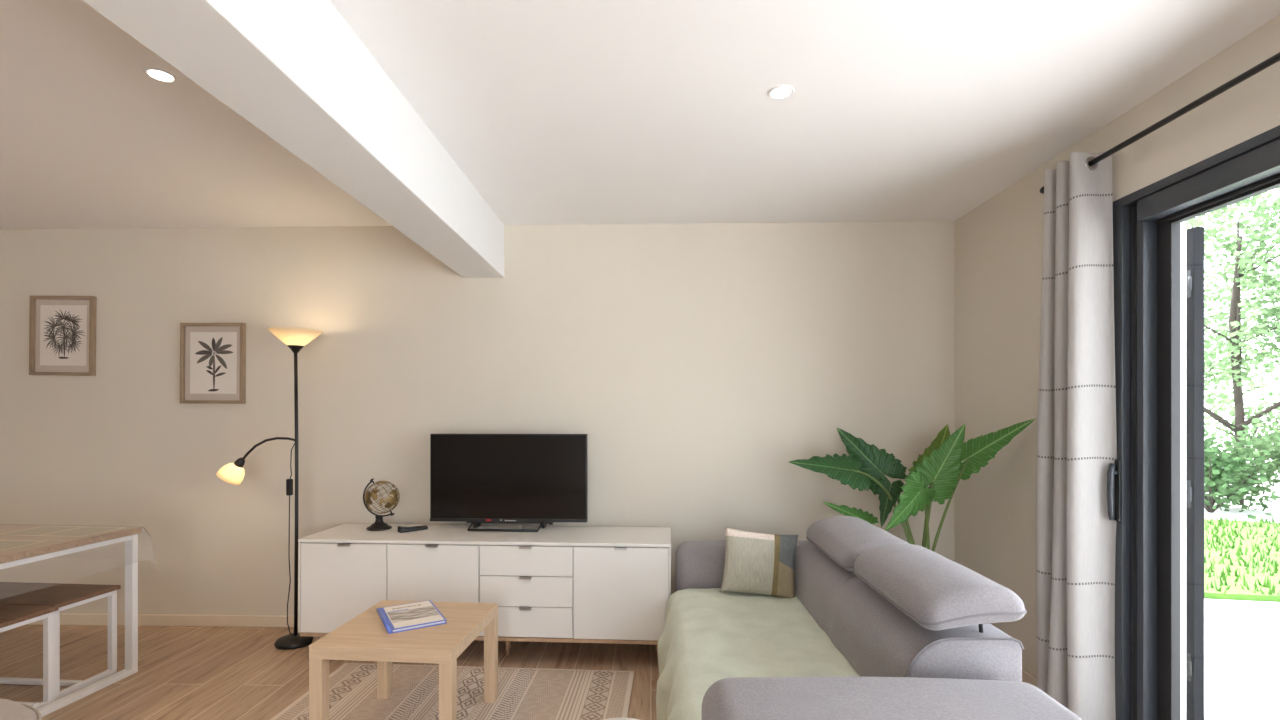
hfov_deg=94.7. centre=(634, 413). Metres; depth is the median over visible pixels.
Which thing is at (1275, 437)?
bush
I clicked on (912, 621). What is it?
sofa
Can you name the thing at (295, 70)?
ceiling beam
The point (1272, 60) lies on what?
curtain rod
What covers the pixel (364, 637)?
coffee table
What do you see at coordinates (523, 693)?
area rug
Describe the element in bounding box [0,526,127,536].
placemat
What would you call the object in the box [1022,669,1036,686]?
baseboard
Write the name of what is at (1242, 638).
ground
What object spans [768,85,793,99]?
recessed light
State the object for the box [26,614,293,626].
baseboard
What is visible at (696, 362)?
wall
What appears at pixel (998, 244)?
wall
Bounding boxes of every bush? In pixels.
[1204,422,1277,518]
[1246,422,1279,490]
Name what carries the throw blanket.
on the sofa
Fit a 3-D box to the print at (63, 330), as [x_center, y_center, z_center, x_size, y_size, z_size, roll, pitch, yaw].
[-3.596,-0.506,3.716,0.281,0.318,0.001,1,0,2]
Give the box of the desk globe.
[363,478,399,530]
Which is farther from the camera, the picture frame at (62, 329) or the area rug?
the picture frame at (62, 329)
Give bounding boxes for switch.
[286,479,292,495]
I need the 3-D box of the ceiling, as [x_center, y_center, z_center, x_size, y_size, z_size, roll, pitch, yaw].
[-1.674,-1.270,0.060,7.650,0.200,7.630,0,0,2]
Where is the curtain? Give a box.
[1036,148,1116,719]
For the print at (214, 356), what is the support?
attached to the picture frame at (212, 355)
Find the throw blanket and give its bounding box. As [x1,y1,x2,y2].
[656,588,859,719]
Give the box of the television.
[430,434,587,531]
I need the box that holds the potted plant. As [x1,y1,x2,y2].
[789,418,1035,551]
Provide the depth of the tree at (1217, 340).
12.16 m
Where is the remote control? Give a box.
[398,525,427,532]
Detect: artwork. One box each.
[40,305,86,365]
[190,332,236,393]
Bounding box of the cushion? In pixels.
[720,527,797,597]
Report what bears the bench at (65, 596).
on the floor
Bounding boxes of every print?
[43,310,83,358]
[195,337,233,390]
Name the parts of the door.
handle, handle plate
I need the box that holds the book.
[376,600,446,633]
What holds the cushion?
on the sofa
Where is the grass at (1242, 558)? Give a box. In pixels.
[1204,515,1279,601]
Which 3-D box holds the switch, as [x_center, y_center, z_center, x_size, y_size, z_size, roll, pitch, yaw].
[-1.995,0.422,3.408,0.030,0.095,0.026,0,0,2]
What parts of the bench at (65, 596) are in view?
seat, leg frame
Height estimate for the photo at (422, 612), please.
0.001 m
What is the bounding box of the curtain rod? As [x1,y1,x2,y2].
[1040,52,1279,193]
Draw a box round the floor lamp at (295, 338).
[216,327,322,649]
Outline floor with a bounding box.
[0,625,658,719]
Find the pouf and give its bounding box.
[0,698,41,719]
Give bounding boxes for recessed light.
[143,67,177,83]
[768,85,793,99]
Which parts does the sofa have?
armrest, armrest, backrest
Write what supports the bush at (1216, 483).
on the ground at (1242, 638)
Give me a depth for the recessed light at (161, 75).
2.03 m
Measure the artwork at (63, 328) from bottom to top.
0.380 m
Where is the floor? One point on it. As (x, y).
(184, 672)
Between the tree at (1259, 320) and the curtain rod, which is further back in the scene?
the tree at (1259, 320)
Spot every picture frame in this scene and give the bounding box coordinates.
[29,296,96,375]
[180,323,245,403]
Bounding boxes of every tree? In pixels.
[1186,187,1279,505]
[1186,203,1279,438]
[1216,210,1279,446]
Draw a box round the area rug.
[271,663,633,719]
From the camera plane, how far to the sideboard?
3.10 m
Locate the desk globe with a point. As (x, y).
(379, 524)
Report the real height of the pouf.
0.489 m
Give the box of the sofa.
[676,516,1082,719]
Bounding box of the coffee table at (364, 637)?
[309,600,497,719]
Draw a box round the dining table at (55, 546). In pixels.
[0,526,141,716]
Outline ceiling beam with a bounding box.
[82,0,503,277]
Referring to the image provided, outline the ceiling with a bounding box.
[0,0,1279,228]
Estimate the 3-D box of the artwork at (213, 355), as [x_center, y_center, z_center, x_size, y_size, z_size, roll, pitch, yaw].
[-2.638,-0.320,3.691,0.296,0.385,0.002,0,0,2]
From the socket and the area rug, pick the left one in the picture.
the socket
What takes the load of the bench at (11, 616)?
on the floor
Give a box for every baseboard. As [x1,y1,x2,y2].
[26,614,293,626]
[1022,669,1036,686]
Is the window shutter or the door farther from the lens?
the window shutter
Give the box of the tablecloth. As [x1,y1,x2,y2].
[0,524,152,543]
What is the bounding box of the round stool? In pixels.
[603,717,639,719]
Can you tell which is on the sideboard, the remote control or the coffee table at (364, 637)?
the remote control
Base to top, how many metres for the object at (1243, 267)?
5.561 m
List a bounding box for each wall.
[0,221,953,615]
[954,15,1279,719]
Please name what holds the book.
on the coffee table at (364, 637)
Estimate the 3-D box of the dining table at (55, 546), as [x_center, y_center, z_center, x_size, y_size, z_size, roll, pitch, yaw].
[-3.333,0.958,2.718,1.500,0.745,0.800,0,0,5]
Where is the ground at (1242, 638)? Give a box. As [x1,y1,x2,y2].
[1204,433,1279,719]
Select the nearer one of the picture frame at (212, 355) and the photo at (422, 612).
the photo at (422, 612)
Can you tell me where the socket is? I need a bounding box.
[233,457,244,467]
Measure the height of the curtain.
2.366 m
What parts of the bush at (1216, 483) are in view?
stem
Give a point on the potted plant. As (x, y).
(940, 466)
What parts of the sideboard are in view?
panel, leg, door, handle, handle, door, rail, panel, leg, handle, handle, handle, drawer, drawer, drawer, handle, door, panel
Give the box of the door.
[1107,125,1279,719]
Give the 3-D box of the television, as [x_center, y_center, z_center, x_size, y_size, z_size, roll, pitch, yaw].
[-0.739,0.393,3.440,0.924,0.554,0.192,0,0,2]
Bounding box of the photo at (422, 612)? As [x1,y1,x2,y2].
[388,606,439,622]
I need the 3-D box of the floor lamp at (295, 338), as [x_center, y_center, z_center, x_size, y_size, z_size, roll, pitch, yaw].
[-2.109,0.422,3.428,0.560,1.815,0.282,0,0,2]
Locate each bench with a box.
[0,582,120,700]
[0,604,58,708]
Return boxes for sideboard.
[298,524,670,658]
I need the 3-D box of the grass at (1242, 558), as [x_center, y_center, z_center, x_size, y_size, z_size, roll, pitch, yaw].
[11.037,1.320,5.125,17.464,0.140,5.297,0,0,15]
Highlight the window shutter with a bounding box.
[1186,227,1203,719]
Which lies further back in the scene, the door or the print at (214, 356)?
the print at (214, 356)

